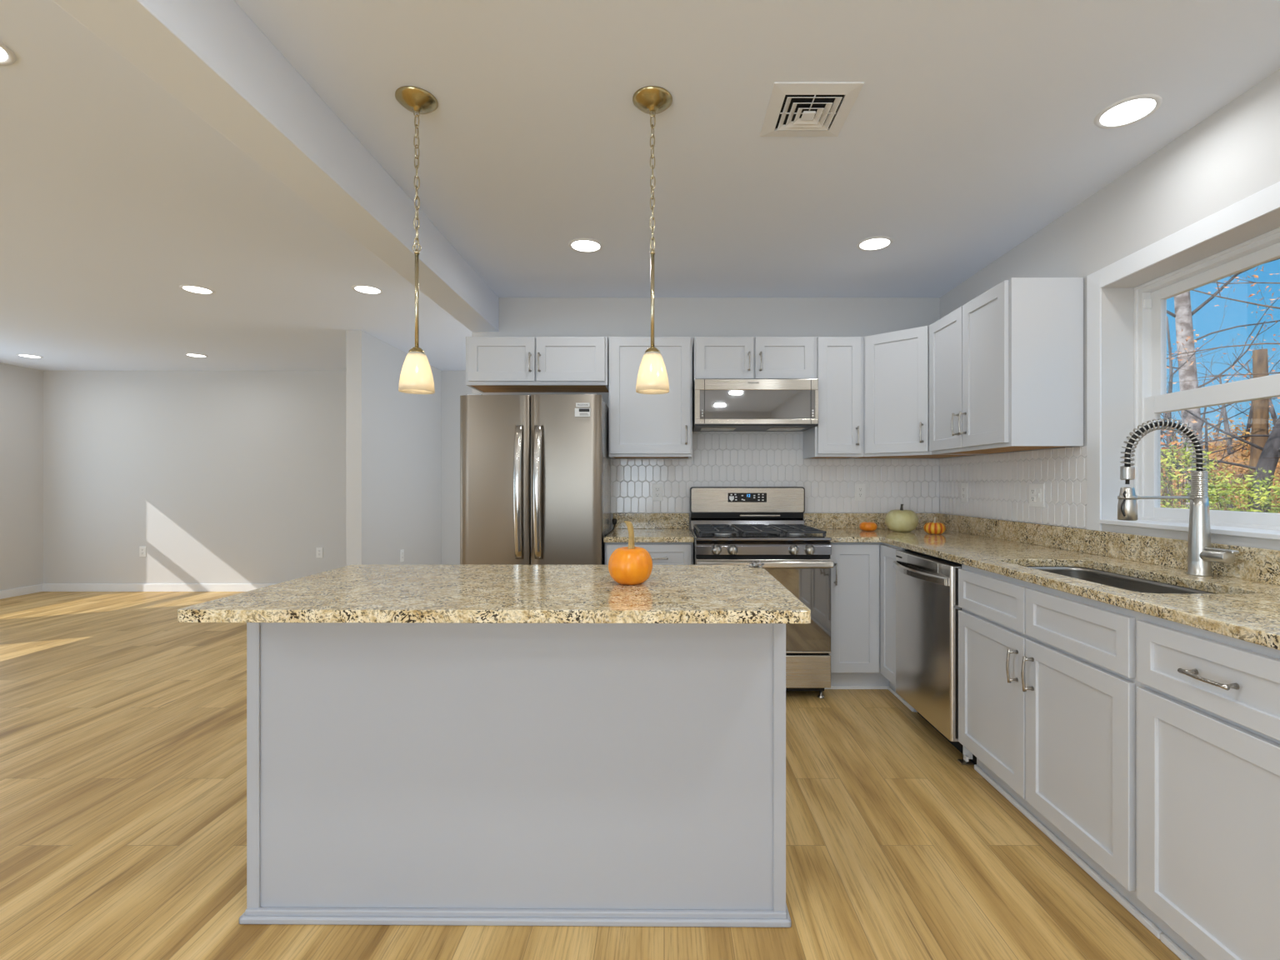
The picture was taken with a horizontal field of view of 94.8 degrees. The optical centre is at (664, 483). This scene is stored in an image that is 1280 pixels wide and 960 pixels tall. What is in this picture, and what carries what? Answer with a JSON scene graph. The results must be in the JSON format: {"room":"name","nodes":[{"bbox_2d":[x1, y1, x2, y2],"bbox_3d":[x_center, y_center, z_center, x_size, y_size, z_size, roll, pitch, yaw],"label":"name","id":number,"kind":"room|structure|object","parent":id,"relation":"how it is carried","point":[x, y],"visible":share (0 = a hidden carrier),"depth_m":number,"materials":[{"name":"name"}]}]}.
{"room":"kitchen","nodes":[
{"label":"kitchen","id":0,"kind":"room"},
{"bbox_2d":[0,362,43,590],"bbox_3d":[-7.105,-0.026,1.730,0.150,2.500,9.860,0,0,0],"label":"wall","id":1,"kind":"structure","parent":0,"point":[21,387],"depth_m":6.42,"materials":[{"name":"paint"}]},
{"bbox_2d":[0,584,43,599],"bbox_3d":[-7.023,1.180,1.723,0.014,0.088,9.846,0,0,0],"label":"baseboard","id":2,"kind":"structure","parent":1,"relation":"attached to","point":[7,593],"depth_m":6.42,"materials":[{"name":"paint"}]},
{"bbox_2d":[43,370,471,583],"bbox_3d":[-2.567,-0.026,6.735,8.925,2.500,0.150,0,0,0],"label":"wall","id":3,"kind":"structure","parent":0,"point":[222,477],"depth_m":6.66,"materials":[{"name":"paint"}]},
{"bbox_2d":[139,546,145,556],"bbox_3d":[-5.900,0.772,6.655,0.072,0.117,0.010,0,0,0],"label":"outlet","id":4,"kind":"object","parent":3,"relation":"attached to","point":[142,549],"visible":1,"depth_m":6.65,"materials":[{"name":"white plastic"}]},
{"bbox_2d":[43,583,276,591],"bbox_3d":[-4.840,1.180,6.653,4.380,0.088,0.014,0,0,0],"label":"baseboard","id":5,"kind":"structure","parent":3,"relation":"attached to","point":[47,587],"depth_m":6.65,"materials":[{"name":"paint"}]},
{"bbox_2d":[315,547,322,557],"bbox_3d":[-3.900,0.784,6.655,0.072,0.117,0.010,0,0,0],"label":"outlet","id":6,"kind":"object","parent":3,"relation":"attached to","point":[318,550],"visible":1,"depth_m":6.65,"materials":[{"name":"white plastic"}]},
{"bbox_2d":[345,330,441,565],"bbox_3d":[-2.585,-0.026,5.780,0.130,2.500,1.760,0,0,0],"label":"wall partition","id":7,"kind":"structure","parent":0,"point":[393,437],"depth_m":5.38,"materials":[{"name":"paint"}]},
{"bbox_2d":[400,549,404,562],"bbox_3d":[-2.515,0.694,5.650,0.010,0.117,0.072,0,0,0],"label":"outlet","id":8,"kind":"object","parent":7,"relation":"attached to","point":[402,552],"visible":1,"depth_m":5.64,"materials":[{"name":"white plastic"}]},
{"bbox_2d":[0,591,1180,959],"bbox_3d":[-2.558,1.284,1.730,9.345,0.120,10.260,0,0,0],"label":"floor","id":9,"kind":"structure","parent":0,"point":[123,722],"depth_m":2.03,"materials":[{"name":"brown wood"}]},
{"bbox_2d":[239,622,791,927],"bbox_3d":[-0.413,0.782,1.942,1.532,0.884,0.637,0,0,0],"label":"base cabinet","id":10,"kind":"object","parent":9,"relation":"on","point":[398,773],"visible":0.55,"depth_m":1.65,"materials":[{"name":"paint"}]},
{"bbox_2d":[177,564,810,623],"bbox_3d":[-0.415,0.324,1.831,1.552,0.032,0.802,0,0,0],"label":"countertop","id":11,"kind":"structure","parent":10,"relation":"on","point":[415,593],"depth_m":1.58,"materials":[{"name":"beige stone"}]},
{"bbox_2d":[608,520,652,584],"bbox_3d":[-0.103,0.212,1.812,0.136,0.192,0.137,0,0,0],"label":"pumpkin","id":12,"kind":"object","parent":11,"relation":"on","point":[630,565],"visible":1,"depth_m":1.76,"materials":[{"name":"orange food"}]},
{"bbox_2d":[748,560,764,567],"bbox_3d":[0.339,0.296,2.167,0.062,0.025,0.043,0,0,0],"label":"plastic bag","id":13,"kind":"object","parent":11,"relation":"on","point":[756,564],"visible":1,"depth_m":2.16,"materials":[{"name":"plastic"}]},
{"bbox_2d":[460,394,610,564],"bbox_3d":[-0.767,0.354,3.651,0.815,1.740,0.719,0,0,0],"label":"refrigerator","id":14,"kind":"object","parent":9,"relation":"on","point":[535,469],"visible":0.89,"depth_m":3.37,"materials":[{"name":"grey metal"}]},
{"bbox_2d":[605,542,693,564],"bbox_3d":[-0.088,0.782,3.706,0.517,0.884,0.649,0,0,0],"label":"base cabinet","id":15,"kind":"object","parent":9,"relation":"on","point":[662,553],"visible":0.2,"depth_m":3.42,"materials":[{"name":"paint"}]},
{"bbox_2d":[603,513,694,542],"bbox_3d":[-0.088,0.273,3.713,0.521,0.135,0.650,0,0,0],"label":"countertop","id":16,"kind":"structure","parent":15,"relation":"on","point":[647,527],"depth_m":4.02,"materials":[{"name":"beige stone"}]},
{"bbox_2d":[604,518,616,536],"bbox_3d":[-0.336,0.274,3.701,0.034,0.072,0.602,0,0,0],"label":"power cord","id":17,"kind":"object","parent":16,"relation":"on","point":[614,520],"visible":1,"depth_m":3.97,"materials":[{"name":"black plastic"}]},
{"bbox_2d":[690,486,833,699],"bbox_3d":[0.559,0.624,3.624,0.770,1.200,0.782,0,0,0],"label":"gas range","id":18,"kind":"object","parent":9,"relation":"on","point":[729,525],"visible":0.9,"depth_m":3.30,"materials":[{"name":"silver metal"}]},
{"bbox_2d":[690,529,831,540],"bbox_3d":[0.559,0.314,3.627,0.762,0.016,0.655,0,0,0],"label":"cooktop","id":19,"kind":"object","parent":18,"relation":"in","point":[697,537],"depth_m":3.33,"materials":[{"name":"black metal"}]},
{"bbox_2d":[824,542,917,711],"bbox_3d":[1.420,0.782,3.589,0.944,0.884,0.878,0,0,0],"label":"base cabinet","id":20,"kind":"object","parent":9,"relation":"on","point":[863,574],"visible":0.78,"depth_m":3.42,"materials":[{"name":"paint"}]},
{"bbox_2d":[803,513,1279,649],"bbox_3d":[1.419,0.273,2.559,0.948,0.135,2.958,0,0,0],"label":"countertop","id":21,"kind":"structure","parent":20,"relation":"on","point":[1245,606],"depth_m":2.21,"materials":[{"name":"beige stone"}]},
{"bbox_2d":[859,517,877,530],"bbox_3d":[1.332,0.266,3.840,0.108,0.088,0.110,0,0,0],"label":"pumpkin","id":22,"kind":"object","parent":21,"relation":"on","point":[865,526],"visible":1,"depth_m":3.80,"materials":[{"name":"orange"}]},
{"bbox_2d":[885,504,918,531],"bbox_3d":[1.530,0.222,3.790,0.197,0.176,0.200,0,0,0],"label":"pumpkin","id":23,"kind":"object","parent":21,"relation":"on","point":[901,520],"visible":1,"depth_m":3.72,"materials":[{"name":"green"}]},
{"bbox_2d":[924,516,945,534],"bbox_3d":[1.655,0.258,3.600,0.119,0.104,0.122,0,0,0],"label":"pumpkin","id":24,"kind":"object","parent":21,"relation":"on","point":[934,527],"visible":1,"depth_m":3.56,"materials":[{"name":"orange"}]},
{"bbox_2d":[1027,566,1216,594],"bbox_3d":[1.522,0.443,2.027,0.415,0.203,0.805,0,0,0],"label":"sink","id":25,"kind":"object","parent":21,"relation":"in","point":[1127,582],"visible":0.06,"depth_m":2.20,"materials":[{"name":"silver metal"}]},
{"bbox_2d":[1117,418,1239,576],"bbox_3d":[1.693,0.044,1.948,0.313,0.532,0.162,0,0,0],"label":"faucet","id":26,"kind":"object","parent":21,"relation":"on","point":[1201,555],"visible":1,"depth_m":1.98,"materials":[{"name":"silver metal"}]},
{"bbox_2d":[893,549,976,764],"bbox_3d":[1.512,0.788,2.829,0.685,0.872,0.613,0,0,0],"label":"dishwasher","id":27,"kind":"object","parent":9,"relation":"on","point":[927,586],"visible":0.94,"depth_m":2.72,"materials":[{"name":"silver metal"}]},
{"bbox_2d":[958,564,1164,939],"bbox_3d":[1.546,0.782,2.047,0.659,0.884,0.945,0,0,0],"label":"base cabinet","id":28,"kind":"object","parent":9,"relation":"on","point":[1047,682],"visible":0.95,"depth_m":1.89,"materials":[{"name":"paint"}]},
{"bbox_2d":[1136,612,1279,959],"bbox_3d":[1.546,0.782,1.340,0.659,0.884,0.470,0,0,0],"label":"base cabinet","id":29,"kind":"object","parent":9,"relation":"on","point":[1208,702],"visible":0.98,"depth_m":1.37,"materials":[{"name":"paint"}]},
{"bbox_2d":[0,0,1279,370],"bbox_3d":[-2.558,-1.351,1.730,9.345,0.150,10.260,0,0,0],"label":"ceiling","id":30,"kind":"structure","parent":0,"point":[970,129],"depth_m":2.29,"materials":[{"name":"paint"}]},
{"bbox_2d":[0,41,16,65],"bbox_3d":[-2.010,-1.273,1.700,0.186,0.006,0.186,0,0,0],"label":"recessed light","id":31,"kind":"object","parent":30,"relation":"in","point":[7,57],"visible":1,"depth_m":1.75,"materials":[{"name":"paint"}]},
{"bbox_2d":[0,47,7,60],"bbox_3d":[-2.010,-1.274,1.700,0.150,0.002,0.150,0,0,0],"label":"diffuser","id":32,"kind":"object","parent":31,"relation":"attached to","point":[3,51],"depth_m":1.74,"materials":[{"name":"white plastic"}]},
{"bbox_2d":[15,354,43,358],"bbox_3d":[-6.350,-1.273,5.890,0.186,0.006,0.186,0,0,0],"label":"recessed light","id":33,"kind":"object","parent":30,"relation":"in","point":[21,355],"visible":1,"depth_m":5.89,"materials":[{"name":"paint"}]},
{"bbox_2d":[19,355,39,357],"bbox_3d":[-6.350,-1.274,5.890,0.150,0.002,0.150,0,0,0],"label":"diffuser","id":34,"kind":"object","parent":33,"relation":"attached to","point":[27,356],"depth_m":5.89,"materials":[{"name":"white plastic"}]},
{"bbox_2d":[184,353,208,357],"bbox_3d":[-4.660,-1.273,5.860,0.186,0.006,0.186,0,0,0],"label":"recessed light","id":35,"kind":"object","parent":30,"relation":"in","point":[196,355],"visible":1,"depth_m":5.86,"materials":[{"name":"paint"}]},
{"bbox_2d":[186,354,204,357],"bbox_3d":[-4.660,-1.274,5.860,0.150,0.002,0.150,0,0,0],"label":"diffuser","id":36,"kind":"object","parent":35,"relation":"attached to","point":[191,355],"depth_m":5.85,"materials":[{"name":"white plastic"}]},
{"bbox_2d":[179,285,214,294],"bbox_3d":[-3.070,-1.273,3.870,0.186,0.006,0.186,0,0,0],"label":"recessed light","id":37,"kind":"object","parent":30,"relation":"in","point":[192,288],"visible":1,"depth_m":3.87,"materials":[{"name":"paint"}]},
{"bbox_2d":[182,286,211,293],"bbox_3d":[-3.070,-1.274,3.870,0.150,0.002,0.150,0,0,0],"label":"diffuser","id":38,"kind":"object","parent":37,"relation":"attached to","point":[192,289],"depth_m":3.87,"materials":[{"name":"white plastic"}]},
{"bbox_2d":[52,0,499,331],"bbox_3d":[-1.228,-1.158,0.420,0.185,0.236,7.240,0,0,0],"label":"ceiling beam","id":39,"kind":"structure","parent":30,"relation":"attached to","point":[209,55],"depth_m":1.78,"materials":[{"name":"paint"}]},
{"bbox_2d":[351,284,383,294],"bbox_3d":[-1.950,-1.273,3.870,0.186,0.006,0.186,0,0,0],"label":"recessed light","id":40,"kind":"object","parent":30,"relation":"in","point":[367,289],"visible":1,"depth_m":3.87,"materials":[{"name":"paint"}]},
{"bbox_2d":[355,286,379,293],"bbox_3d":[-1.950,-1.274,3.870,0.150,0.002,0.150,0,0,0],"label":"diffuser","id":41,"kind":"object","parent":40,"relation":"attached to","point":[361,289],"depth_m":3.87,"materials":[{"name":"white plastic"}]},
{"bbox_2d":[395,85,438,394],"bbox_3d":[-0.822,-0.790,1.955,0.132,0.972,0.132,0,0,0],"label":"pendant lamp","id":42,"kind":"object","parent":30,"relation":"hanging from","point":[416,376],"visible":1,"depth_m":1.94,"materials":[{"name":"white glass"}]},
{"bbox_2d":[568,238,603,252],"bbox_3d":[-0.420,-1.273,3.155,0.186,0.006,0.186,0,0,0],"label":"recessed light","id":43,"kind":"object","parent":30,"relation":"in","point":[582,245],"visible":1,"depth_m":3.15,"materials":[{"name":"paint"}]},
{"bbox_2d":[571,240,599,251],"bbox_3d":[-0.420,-1.274,3.155,0.150,0.002,0.150,0,0,0],"label":"diffuser","id":44,"kind":"object","parent":43,"relation":"attached to","point":[578,246],"depth_m":3.16,"materials":[{"name":"white plastic"}]},
{"bbox_2d":[632,85,672,394],"bbox_3d":[-0.038,-0.790,1.955,0.132,0.972,0.132,0,0,0],"label":"pendant lamp","id":45,"kind":"object","parent":30,"relation":"hanging from","point":[652,378],"visible":1,"depth_m":1.93,"materials":[{"name":"white glass"}]},
{"bbox_2d":[760,82,864,136],"bbox_3d":[0.493,-1.266,2.015,0.286,0.021,0.286,0,0,0],"label":"ceiling vent","id":46,"kind":"object","parent":30,"relation":"in","point":[794,109],"visible":1,"depth_m":1.99,"materials":[{"name":"paint"}]},
{"bbox_2d":[856,235,893,250],"bbox_3d":[1.120,-1.273,3.130,0.186,0.006,0.186,0,0,0],"label":"recessed light","id":47,"kind":"object","parent":30,"relation":"in","point":[873,243],"visible":1,"depth_m":3.13,"materials":[{"name":"paint"}]},
{"bbox_2d":[860,238,889,249],"bbox_3d":[1.120,-1.274,3.130,0.150,0.002,0.150,0,0,0],"label":"diffuser","id":48,"kind":"object","parent":47,"relation":"attached to","point":[867,243],"depth_m":3.13,"materials":[{"name":"white plastic"}]},
{"bbox_2d":[1094,94,1162,129],"bbox_3d":[1.590,-1.273,2.020,0.186,0.006,0.186,0,0,0],"label":"recessed light","id":49,"kind":"object","parent":30,"relation":"in","point":[1130,110],"visible":1,"depth_m":2.01,"materials":[{"name":"paint"}]},
{"bbox_2d":[1100,98,1155,125],"bbox_3d":[1.590,-1.274,2.020,0.150,0.002,0.150,0,0,0],"label":"diffuser","id":50,"kind":"object","parent":49,"relation":"attached to","point":[1125,112],"depth_m":2.02,"materials":[{"name":"white plastic"}]},
{"bbox_2d":[471,297,939,529],"bbox_3d":[0.287,-0.026,4.100,3.215,2.500,0.120,0,0,0],"label":"wall","id":51,"kind":"structure","parent":0,"point":[518,317],"depth_m":4.04,"materials":[{"name":"paint"}]},
{"bbox_2d":[465,336,609,392],"bbox_3d":[-0.805,-0.773,3.847,0.895,0.305,0.382,0,0,0],"label":"upper cabinet","id":52,"kind":"object","parent":51,"relation":"attached to","point":[493,364],"visible":1,"depth_m":3.70,"materials":[{"name":"paint"}]},
{"bbox_2d":[609,336,692,459],"bbox_3d":[-0.086,-0.547,3.843,0.526,0.758,0.374,0,0,0],"label":"upper cabinet","id":53,"kind":"object","parent":51,"relation":"attached to","point":[642,426],"visible":1,"depth_m":3.70,"materials":[{"name":"paint"}]},
{"bbox_2d":[613,513,689,528],"bbox_3d":[-0.088,0.258,4.024,0.521,0.105,0.013,0,0,0],"label":"backsplash","id":54,"kind":"structure","parent":51,"relation":"attached to","point":[638,520],"depth_m":4.02,"materials":[{"name":"beige stone"}]},
{"bbox_2d":[692,336,814,385],"bbox_3d":[0.571,-0.786,3.847,0.764,0.280,0.382,0,0,0],"label":"upper cabinet","id":55,"kind":"object","parent":51,"relation":"attached to","point":[713,357],"visible":0.91,"depth_m":3.69,"materials":[{"name":"paint"}]},
{"bbox_2d":[692,379,818,431],"bbox_3d":[0.571,-0.498,3.832,0.762,0.294,0.397,0,0,0],"label":"microwave","id":56,"kind":"object","parent":51,"relation":"attached to","point":[718,405],"visible":0.98,"depth_m":3.64,"materials":[{"name":"grey metal"}]},
{"bbox_2d":[610,431,939,513],"bbox_3d":[0.757,-0.026,4.034,2.259,0.700,0.005,0,0,0],"label":"wall tile","id":57,"kind":"structure","parent":51,"relation":"attached to","point":[718,458],"depth_m":4.03,"materials":[{"name":"white tile"}]},
{"bbox_2d":[652,483,662,500],"bbox_3d":[-0.046,0.061,4.027,0.072,0.117,0.010,0,0,0],"label":"outlet","id":58,"kind":"object","parent":57,"relation":"attached to","point":[657,487],"visible":1,"depth_m":4.03,"materials":[{"name":"white plastic"}]},
{"bbox_2d":[655,487,659,491],"bbox_3d":[-0.046,0.042,4.025,0.033,0.029,0.004,0,0,0],"label":"socket","id":59,"kind":"object","parent":58,"relation":"attached to","point":[657,489],"depth_m":4.02,"materials":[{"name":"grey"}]},
{"bbox_2d":[655,492,659,497],"bbox_3d":[-0.046,0.080,4.025,0.033,0.029,0.004,0,0,0],"label":"socket","id":60,"kind":"object","parent":58,"relation":"attached to","point":[657,494],"depth_m":4.02,"materials":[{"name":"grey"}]},
{"bbox_2d":[855,483,865,500],"bbox_3d":[1.342,0.061,4.027,0.072,0.117,0.010,0,0,0],"label":"outlet","id":61,"kind":"object","parent":57,"relation":"attached to","point":[860,488],"visible":1,"depth_m":4.03,"materials":[{"name":"white plastic"}]},
{"bbox_2d":[857,487,862,491],"bbox_3d":[1.342,0.042,4.025,0.033,0.029,0.004,0,0,0],"label":"socket","id":62,"kind":"object","parent":61,"relation":"attached to","point":[859,489],"depth_m":4.02,"materials":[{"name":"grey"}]},
{"bbox_2d":[857,492,862,497],"bbox_3d":[1.342,0.080,4.025,0.033,0.029,0.004,0,0,0],"label":"socket","id":63,"kind":"object","parent":61,"relation":"attached to","point":[859,494],"depth_m":4.02,"materials":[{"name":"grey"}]},
{"bbox_2d":[803,336,863,459],"bbox_3d":[1.106,-0.547,3.843,0.306,0.758,0.374,0,0,0],"label":"upper cabinet","id":64,"kind":"object","parent":51,"relation":"attached to","point":[838,433],"visible":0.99,"depth_m":3.70,"materials":[{"name":"paint"}]},
{"bbox_2d":[855,325,969,458],"bbox_3d":[1.573,-0.547,3.728,0.628,0.758,0.604,0,0,0],"label":"upper cabinet","id":65,"kind":"object","parent":51,"relation":"attached to","point":[896,364],"visible":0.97,"depth_m":3.57,"materials":[{"name":"paint"}]},
{"bbox_2d":[940,69,1279,549],"bbox_3d":[2.005,-0.026,1.730,0.220,2.500,9.860,0,0,0],"label":"wall","id":66,"kind":"structure","parent":0,"point":[1232,154],"depth_m":2.37,"materials":[{"name":"paint"}]},
{"bbox_2d":[929,277,1083,454],"bbox_3d":[1.695,-0.547,3.043,0.382,0.758,0.793,0,0,0],"label":"upper cabinet","id":67,"kind":"object","parent":66,"relation":"attached to","point":[1006,366],"visible":1,"depth_m":2.66,"materials":[{"name":"paint"}]},
{"bbox_2d":[939,445,1086,529],"bbox_3d":[1.889,0.018,3.329,0.005,0.372,1.409,0,0,0],"label":"wall tile","id":68,"kind":"structure","parent":66,"relation":"attached to","point":[998,484],"depth_m":3.14,"materials":[{"name":"white tile"}]},
{"bbox_2d":[961,483,967,501],"bbox_3d":[1.882,0.058,3.690,0.010,0.117,0.072,0,0,0],"label":"outlet","id":69,"kind":"object","parent":68,"relation":"attached to","point":[964,486],"visible":1,"depth_m":3.68,"materials":[{"name":"white plastic"}]},
{"bbox_2d":[1029,483,1044,507],"bbox_3d":[1.881,0.060,2.975,0.013,0.117,0.118,0,0,0],"label":"outlet","id":70,"kind":"object","parent":68,"relation":"attached to","point":[1037,491],"visible":1,"depth_m":2.96,"materials":[{"name":"white plastic"}]},
{"bbox_2d":[1030,488,1034,494],"bbox_3d":[1.880,0.041,2.998,0.004,0.029,0.033,0,0,0],"label":"socket","id":71,"kind":"object","parent":70,"relation":"attached to","point":[1032,490],"depth_m":3.00,"materials":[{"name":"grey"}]},
{"bbox_2d":[1030,495,1034,501],"bbox_3d":[1.880,0.079,2.998,0.004,0.029,0.033,0,0,0],"label":"socket","id":72,"kind":"object","parent":70,"relation":"attached to","point":[1032,497],"depth_m":3.00,"materials":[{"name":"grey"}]},
{"bbox_2d":[803,513,1279,584],"bbox_3d":[1.419,0.258,2.555,0.948,0.105,2.951,0,0,0],"label":"backsplash","id":73,"kind":"structure","parent":66,"relation":"attached to","point":[1262,565],"depth_m":2.56,"materials":[{"name":"beige stone"}]},
{"bbox_2d":[1086,181,1279,530],"bbox_3d":[1.891,-0.336,1.972,0.009,1.180,1.305,0,0,0],"label":"trim","id":74,"kind":"structure","parent":66,"relation":"attached to","point":[1266,201],"depth_m":2.50,"materials":[{"name":"paint"}]},
{"bbox_2d":[1099,227,1279,539],"bbox_3d":[1.998,-0.336,1.974,0.229,1.020,1.147,0,0,0],"label":"window","id":75,"kind":"structure","parent":66,"relation":"in","point":[1152,399],"depth_m":2.37,"materials":[{"name":"white plastic"}]},
{"label":"outside","id":76,"kind":"structure","parent":0,"visible":0},
{"bbox_2d":[1160,440,1279,511],"bbox_3d":[14.130,0.274,12.000,24.000,2.650,36.000,0,0,0],"label":"ground","id":77,"kind":"structure","parent":76,"point":[1239,458],"depth_m":11.06,"materials":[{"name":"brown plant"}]},
{"bbox_2d":[1160,386,1183,482],"bbox_3d":[9.954,-0.973,11.563,0.592,2.207,1.996,0,0,27],"label":"tree","id":78,"kind":"object","parent":77,"relation":"on","point":[1178,387],"visible":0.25,"depth_m":11.44,"materials":[{"name":"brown plant"}]},
{"bbox_2d":[1165,352,1179,449],"bbox_3d":[11.766,-1.877,14.108,1.276,2.466,0.828,0,0,0],"label":"tree","id":79,"kind":"object","parent":77,"relation":"on","point":[1174,438],"visible":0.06,"depth_m":13.77,"materials":[{"name":"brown plant"}]},
{"bbox_2d":[1160,370,1202,439],"bbox_3d":[11.549,-1.850,13.341,0.999,2.900,2.270,0,0,15],"label":"tree","id":80,"kind":"object","parent":77,"relation":"on","point":[1165,415],"visible":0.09,"depth_m":13.37,"materials":[{"name":"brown plant"}]},
{"bbox_2d":[1160,437,1225,508],"bbox_3d":[5.739,0.439,6.602,0.855,1.955,0.839,0,0,0],"label":"shrub","id":81,"kind":"object","parent":77,"relation":"on","point":[1169,474],"visible":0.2,"depth_m":6.50,"materials":[{"name":"green plant"}]},
{"bbox_2d":[1166,345,1226,429],"bbox_3d":[11.031,-1.694,11.952,1.386,2.619,1.108,0,0,-15],"label":"tree","id":82,"kind":"object","parent":77,"relation":"on","point":[1205,408],"visible":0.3,"depth_m":12.25,"materials":[{"name":"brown plant"}]},
{"bbox_2d":[1168,350,1248,439],"bbox_3d":[13.192,-2.064,13.912,2.028,2.416,1.707,0,0,-37],"label":"tree","id":83,"kind":"object","parent":77,"relation":"on","point":[1221,414],"visible":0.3,"depth_m":13.87,"materials":[{"name":"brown plant"}]},
{"bbox_2d":[1160,276,1279,507],"bbox_3d":[6.853,-0.685,7.691,1.268,3.822,1.613,0,0,0],"label":"sapling","id":84,"kind":"object","parent":77,"relation":"on","point":[1167,437],"visible":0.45,"depth_m":7.99,"materials":[{"name":"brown plant"}]},
{"bbox_2d":[1160,331,1279,512],"bbox_3d":[7.105,-0.539,7.437,1.799,3.106,3.290,0,0,-44],"label":"bare tree","id":85,"kind":"object","parent":77,"relation":"on","point":[1270,454],"visible":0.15,"depth_m":7.40,"materials":[{"name":"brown plant"}]},
{"bbox_2d":[1160,412,1279,513],"bbox_3d":[10.220,0.031,10.560,12.946,3.391,3.480,0,0,-45],"label":"underbrush","id":86,"kind":"object","parent":77,"relation":"on","point":[1243,454],"visible":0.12,"depth_m":11.02,"materials":[{"name":"orange plant"}]},
{"bbox_2d":[1160,275,1279,466],"bbox_3d":[6.109,-1.803,7.331,1.899,5.583,3.942,0,0,-31],"label":"oak tree","id":87,"kind":"object","parent":77,"relation":"on","point":[1216,282],"visible":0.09,"depth_m":6.96,"materials":[{"name":"brown plant"}]},
{"bbox_2d":[1166,257,1279,507],"bbox_3d":[8.637,-2.187,8.930,3.546,5.996,1.827,0,0,39],"label":"bare tree","id":88,"kind":"object","parent":77,"relation":"on","point":[1183,313],"visible":0.34,"depth_m":8.91,"materials":[{"name":"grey plant"}]},
{"bbox_2d":[1175,335,1271,414],"bbox_3d":[13.189,-2.174,13.714,0.989,2.674,1.884,0,0,-37],"label":"tree","id":89,"kind":"object","parent":77,"relation":"on","point":[1242,336],"visible":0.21,"depth_m":13.61,"materials":[{"name":"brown plant"}]},
{"bbox_2d":[1173,465,1279,513],"bbox_3d":[4.893,0.720,4.892,1.092,1.744,1.118,0,0,24],"label":"shrub","id":90,"kind":"object","parent":77,"relation":"on","point":[1214,491],"visible":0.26,"depth_m":4.90,"materials":[{"name":"green plant"}]},
{"bbox_2d":[1198,324,1274,451],"bbox_3d":[11.756,-1.893,11.879,1.239,2.808,1.443,0,0,0],"label":"tree","id":91,"kind":"object","parent":77,"relation":"on","point":[1249,420],"visible":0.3,"depth_m":11.75,"materials":[{"name":"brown plant"}]},
{"bbox_2d":[1196,335,1278,454],"bbox_3d":[11.484,-1.720,11.766,1.852,2.547,0.906,0,0,36],"label":"tree","id":92,"kind":"object","parent":77,"relation":"on","point":[1226,423],"visible":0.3,"depth_m":11.87,"materials":[{"name":"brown plant"}]},
{"bbox_2d":[1204,373,1279,485],"bbox_3d":[9.870,-0.896,9.763,0.982,2.251,1.106,0,0,0],"label":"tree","id":93,"kind":"object","parent":77,"relation":"on","point":[1206,424],"visible":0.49,"depth_m":10.13,"materials":[{"name":"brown plant"}]},
{"bbox_2d":[1226,350,1279,434],"bbox_3d":[13.136,-1.808,12.456,0.753,2.179,1.942,0,0,-35],"label":"tree","id":94,"kind":"object","parent":77,"relation":"on","point":[1247,366],"visible":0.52,"depth_m":12.64,"materials":[{"name":"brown plant"}]},
{"bbox_2d":[1232,335,1279,402],"bbox_3d":[11.463,-1.589,11.025,1.612,2.322,1.184,0,0,-31],"label":"tree","id":95,"kind":"object","parent":77,"relation":"on","point":[1278,336],"visible":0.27,"depth_m":10.93,"materials":[{"name":"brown plant"}]},
{"bbox_2d":[1247,349,1269,509],"bbox_3d":[8.075,-0.498,8.000,0.236,2.632,0.200,0,0,0],"label":"trunk","id":96,"kind":"object","parent":77,"relation":"on","point":[1260,414],"visible":0.48,"depth_m":7.95,"materials":[{"name":"brown plant"}]},
{"bbox_2d":[1238,323,1279,425],"bbox_3d":[12.252,-2.003,11.944,0.857,2.808,1.491,0,0,42],"label":"tree","id":97,"kind":"object","parent":77,"relation":"on","point":[1272,410],"visible":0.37,"depth_m":11.85,"materials":[{"name":"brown plant"}]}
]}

